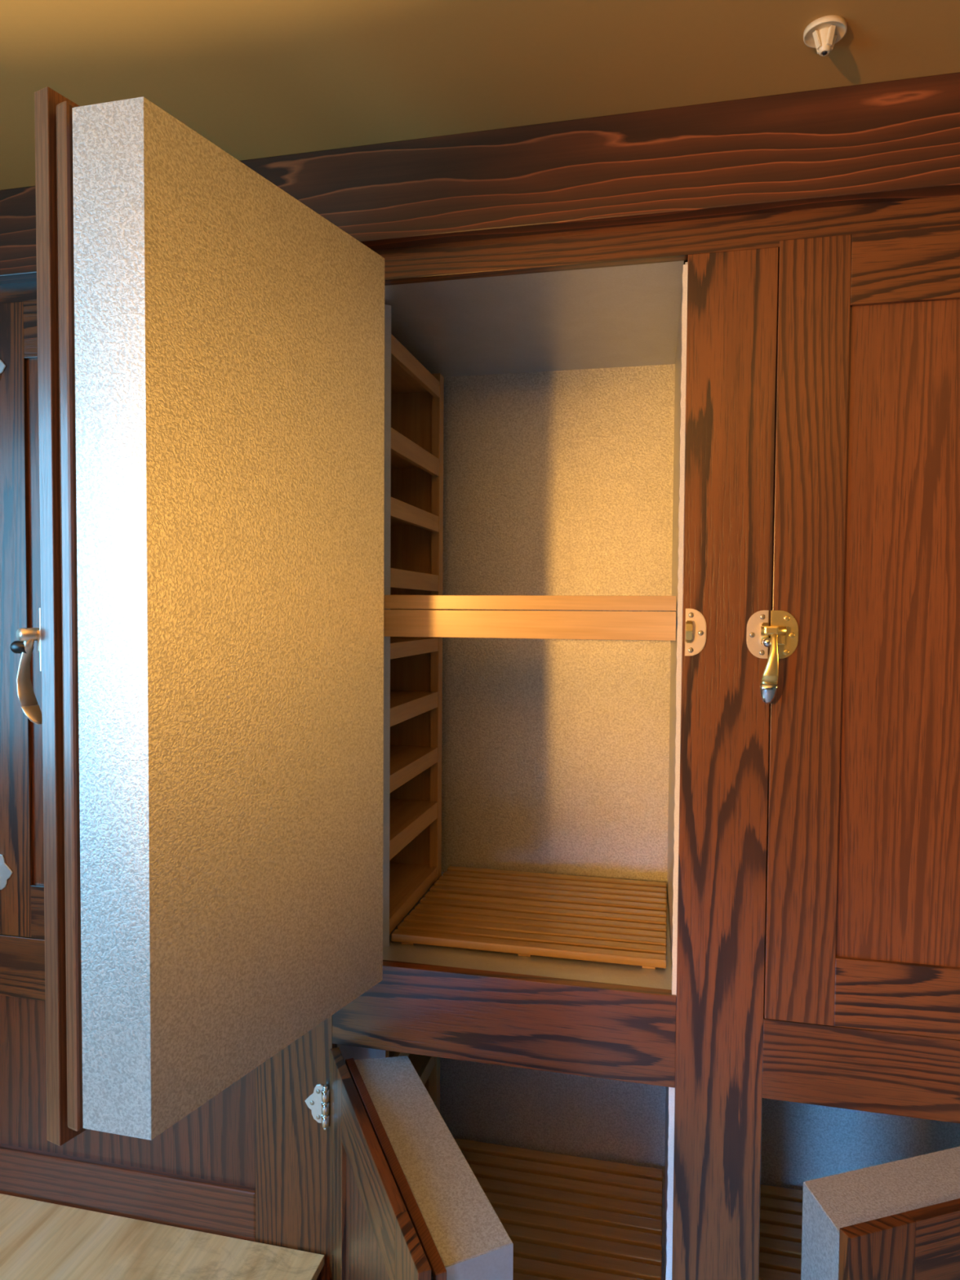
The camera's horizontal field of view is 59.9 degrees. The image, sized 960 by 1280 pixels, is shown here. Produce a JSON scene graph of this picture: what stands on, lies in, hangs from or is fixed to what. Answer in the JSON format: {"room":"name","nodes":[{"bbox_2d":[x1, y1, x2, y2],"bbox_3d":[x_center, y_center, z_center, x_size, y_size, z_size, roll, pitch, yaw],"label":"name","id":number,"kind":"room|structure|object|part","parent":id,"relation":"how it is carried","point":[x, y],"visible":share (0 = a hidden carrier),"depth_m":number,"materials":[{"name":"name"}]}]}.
{"room":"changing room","nodes":[
{"label":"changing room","id":0,"kind":"room"},
{"bbox_2d":[0,0,959,190],"bbox_3d":[0.091,-0.801,-0.331,4.900,0.050,4.850,1,2,13],"label":"ceiling","id":1,"kind":"structure","parent":0,"point":[255,79],"depth_m":1.19,"materials":[{"name":"paint"}]},
{"bbox_2d":[0,72,959,284],"bbox_3d":[0.000,-0.759,1.402,2.600,0.161,0.055,1,2,13],"label":"trim","id":2,"kind":"structure","parent":1,"relation":"attached to","point":[895,140],"depth_m":1.32,"materials":[{"name":"brown wood"}]},
{"bbox_2d":[803,14,847,56],"bbox_3d":[0.467,-0.810,1.128,0.055,0.032,0.055,1,2,13],"label":"sprinkler","id":3,"kind":"object","parent":1,"relation":"attached to","point":[822,33],"visible":1,"depth_m":1.12,"materials":[{"name":"beige plastic"}]},
{"bbox_3d":[0.074,1.635,-0.242,4.900,0.050,4.850,1,2,13],"label":"floor","id":4,"kind":"structure","parent":0,"visible":0},
{"bbox_2d":[0,1193,324,1279],"bbox_3d":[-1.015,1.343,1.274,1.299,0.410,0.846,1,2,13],"label":"countertop","id":5,"kind":"structure","parent":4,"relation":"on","point":[39,1240],"depth_m":1.54,"materials":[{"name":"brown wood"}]},
{"bbox_2d":[0,86,959,1279],"bbox_3d":[0.010,0.426,1.504,2.310,2.240,1.212,1,2,13],"label":"tall cabinet","id":6,"kind":"object","parent":4,"relation":"on","point":[752,421],"visible":1,"depth_m":1.32,"materials":[{"name":"brown wood"}]},
{"bbox_3d":[-0.705,0.658,1.631,0.590,0.123,0.024,1,2,13],"label":"rail","id":7,"kind":"part","parent":6,"relation":"part of","materials":[{"name":"brown wood"}]},
{"bbox_3d":[-0.557,0.038,1.030,0.027,0.086,0.023,1,2,27],"label":"latch lever","id":8,"kind":"part","parent":6,"relation":"part of","materials":[{"name":"gold metal"}]},
{"bbox_3d":[-0.696,-0.598,1.583,0.380,0.108,0.023,1,2,13],"label":"rail","id":9,"kind":"part","parent":6,"relation":"part of","materials":[{"name":"brown wood"}]},
{"bbox_3d":[-0.700,-0.028,1.607,0.396,1.050,0.013,1,2,13],"label":"door","id":10,"kind":"part","parent":6,"relation":"part of","materials":[{"name":"brown wood"}]},
{"bbox_3d":[-0.704,0.542,1.625,0.380,0.105,0.023,1,2,13],"label":"rail","id":11,"kind":"part","parent":6,"relation":"part of","materials":[{"name":"brown wood"}]},
{"bbox_3d":[-0.531,-0.001,1.039,0.012,0.077,0.042,1,2,27],"label":"latch plate","id":12,"kind":"part","parent":6,"relation":"part of","materials":[{"name":"gold metal"}]},
{"bbox_3d":[-0.371,-0.023,1.235,0.020,1.231,0.538,1,2,27],"label":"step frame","id":13,"kind":"part","parent":6,"relation":"part of","materials":[{"name":"brown wood"}]},
{"bbox_3d":[-0.706,0.877,1.644,0.615,0.338,0.010,1,2,13],"label":"panel","id":14,"kind":"part","parent":6,"relation":"part of","materials":[{"name":"brown wood"}]},
{"bbox_3d":[-0.709,1.211,1.651,0.590,0.351,0.024,1,2,13],"label":"rail","id":15,"kind":"part","parent":6,"relation":"part of","materials":[{"name":"brown wood"}]},
{"bbox_3d":[-0.166,1.038,1.276,0.007,0.368,0.354,0,2,-21],"label":"door","id":16,"kind":"part","parent":6,"relation":"part of","materials":[{"name":"brown wood"}]},
{"bbox_3d":[-0.167,0.808,1.266,0.017,0.108,0.338,0,2,-21],"label":"rail","id":17,"kind":"part","parent":6,"relation":"part of","materials":[{"name":"brown wood"}]},
{"bbox_3d":[-0.145,1.040,1.283,0.015,0.537,0.526,0,2,-21],"label":"step frame","id":18,"kind":"part","parent":6,"relation":"part of","materials":[{"name":"brown wood"}]},
{"bbox_2d":[385,1050,439,1112],"bbox_3d":[-0.273,1.010,1.837,0.277,0.495,0.387,1,2,13],"label":"rack","id":19,"kind":"object","parent":6,"relation":"on","point":[428,1068],"visible":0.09,"depth_m":1.93,"materials":[{"name":"brown wood"}]},
{"bbox_3d":[-0.189,1.018,1.624,0.020,0.495,0.009,1,2,13],"label":"post","id":20,"kind":"part","parent":19,"relation":"part of","materials":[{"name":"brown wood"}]},
{"bbox_3d":[-0.145,0.853,1.790,0.011,0.036,0.343,1,2,13],"label":"rail","id":21,"kind":"part","parent":19,"relation":"part of","materials":[{"name":"brown wood"}]},
{"bbox_3d":[-0.241,1.004,2.017,0.252,0.495,0.014,1,2,13],"label":"panel","id":22,"kind":"part","parent":19,"relation":"part of","materials":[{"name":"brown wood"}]},
{"bbox_3d":[-0.146,0.983,1.795,0.011,0.036,0.343,1,2,13],"label":"rail","id":23,"kind":"part","parent":19,"relation":"part of","materials":[{"name":"brown wood"}]},
{"bbox_3d":[-0.108,1.006,1.981,0.020,0.495,0.034,1,2,13],"label":"post","id":24,"kind":"part","parent":19,"relation":"part of","materials":[{"name":"brown wood"}]},
{"bbox_2d":[389,333,444,933],"bbox_3d":[-0.266,-0.014,1.800,0.277,1.185,0.387,1,2,13],"label":"rack","id":25,"kind":"object","parent":6,"relation":"on","point":[417,394],"visible":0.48,"depth_m":1.92,"materials":[{"name":"brown wood"}]},
{"bbox_3d":[-0.234,-0.021,1.980,0.252,1.185,0.014,1,2,13],"label":"panel","id":26,"kind":"part","parent":25,"relation":"part of","materials":[{"name":"brown wood"}]},
{"bbox_3d":[-0.143,0.550,1.779,0.011,0.030,0.343,1,2,13],"label":"rail","id":27,"kind":"part","parent":25,"relation":"part of","materials":[{"name":"brown wood"}]},
{"bbox_3d":[-0.142,0.401,1.774,0.011,0.038,0.343,1,2,13],"label":"rail","id":28,"kind":"part","parent":25,"relation":"part of","materials":[{"name":"brown wood"}]},
{"bbox_3d":[-0.141,0.272,1.769,0.011,0.034,0.343,1,2,13],"label":"rail","id":29,"kind":"part","parent":25,"relation":"part of","materials":[{"name":"brown wood"}]},
{"bbox_3d":[-0.141,0.143,1.764,0.011,0.036,0.343,1,2,13],"label":"rail","id":30,"kind":"part","parent":25,"relation":"part of","materials":[{"name":"brown wood"}]},
{"bbox_3d":[-0.140,0.016,1.760,0.011,0.031,0.343,1,2,13],"label":"rail","id":31,"kind":"part","parent":25,"relation":"part of","materials":[{"name":"brown wood"}]},
{"bbox_3d":[-0.139,-0.125,1.755,0.011,0.037,0.343,1,2,13],"label":"rail","id":32,"kind":"part","parent":25,"relation":"part of","materials":[{"name":"brown wood"}]},
{"bbox_3d":[-0.138,-0.260,1.750,0.011,0.036,0.343,1,2,13],"label":"rail","id":33,"kind":"part","parent":25,"relation":"part of","materials":[{"name":"brown wood"}]},
{"bbox_3d":[-0.137,-0.389,1.745,0.011,0.040,0.343,1,2,13],"label":"rail","id":34,"kind":"part","parent":25,"relation":"part of","materials":[{"name":"brown wood"}]},
{"bbox_3d":[-0.136,-0.566,1.739,0.011,0.036,0.343,1,2,13],"label":"rail","id":35,"kind":"part","parent":25,"relation":"part of","materials":[{"name":"brown wood"}]},
{"bbox_3d":[-0.101,-0.018,1.944,0.020,1.185,0.034,1,2,13],"label":"post","id":36,"kind":"part","parent":25,"relation":"part of","materials":[{"name":"brown wood"}]},
{"bbox_3d":[0.009,-0.658,1.424,2.310,0.067,0.024,1,2,13],"label":"rail","id":37,"kind":"part","parent":6,"relation":"part of","materials":[{"name":"brown wood"}]},
{"bbox_3d":[0.030,0.664,1.465,0.610,0.155,0.024,1,2,13],"label":"rail","id":38,"kind":"part","parent":6,"relation":"part of","materials":[{"name":"brown wood"}]},
{"bbox_2d":[391,866,666,968],"bbox_3d":[0.130,0.572,1.762,0.518,0.022,0.439,1,2,13],"label":"rack","id":39,"kind":"object","parent":6,"relation":"in","point":[522,913],"visible":1,"depth_m":1.70,"materials":[{"name":"brown wood"}]},
{"bbox_2d":[384,595,676,640],"bbox_3d":[0.084,-0.041,1.493,0.520,0.076,0.050,1,2,13],"label":"shelf","id":40,"kind":"object","parent":6,"relation":"attached to","point":[464,623],"visible":1,"depth_m":1.47,"materials":[{"name":"brown wood"}]},
{"bbox_2d":[453,1137,662,1279],"bbox_3d":[0.123,1.250,1.760,0.511,0.026,0.491,1,2,13],"label":"rack","id":41,"kind":"object","parent":6,"relation":"in","point":[565,1217],"visible":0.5,"depth_m":1.81,"materials":[{"name":"brown wood"}]},
{"bbox_3d":[0.351,-0.013,1.354,0.033,0.077,0.004,1,2,13],"label":"keeper plate","id":42,"kind":"part","parent":6,"relation":"part of","materials":[{"name":"gold metal"}]},
{"bbox_3d":[0.444,-0.009,1.333,0.033,0.077,0.004,1,2,13],"label":"keeper plate","id":43,"kind":"part","parent":6,"relation":"part of","materials":[{"name":"gold metal"}]},
{"bbox_3d":[0.453,0.027,1.306,0.026,0.082,0.023,1,2,13],"label":"latch lever","id":44,"kind":"part","parent":6,"relation":"part of","materials":[{"name":"gold metal"}]},
{"bbox_2d":[758,1184,803,1279],"bbox_3d":[0.786,1.260,1.611,0.500,0.026,0.491,1,2,13],"label":"rack","id":45,"kind":"object","parent":6,"relation":"on","point":[780,1208],"visible":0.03,"depth_m":1.74,"materials":[{"name":"brown wood"}]},
{"bbox_3d":[0.482,-0.008,1.319,0.042,0.077,0.012,1,2,13],"label":"latch plate","id":46,"kind":"part","parent":6,"relation":"part of","materials":[{"name":"gold metal"}]},
{"bbox_3d":[0.727,0.685,1.308,0.542,0.131,0.024,1,2,13],"label":"rail","id":47,"kind":"part","parent":6,"relation":"part of","materials":[{"name":"brown wood"}]},
{"bbox_3d":[0.727,0.563,1.301,0.328,0.110,0.023,1,2,13],"label":"rail","id":48,"kind":"part","parent":6,"relation":"part of","materials":[{"name":"brown wood"}]},
{"bbox_3d":[0.732,-0.004,1.284,0.344,1.040,0.013,1,2,13],"label":"door","id":49,"kind":"part","parent":6,"relation":"part of","materials":[{"name":"brown wood"}]},
{"bbox_3d":[0.735,-0.569,1.260,0.328,0.107,0.023,1,2,13],"label":"rail","id":50,"kind":"part","parent":6,"relation":"part of","materials":[{"name":"brown wood"}]},
{"bbox_3d":[0.728,0.818,1.154,0.328,0.108,0.019,0,2,-17],"label":"rail","id":51,"kind":"part","parent":6,"relation":"part of","materials":[{"name":"brown wood"}]}
]}

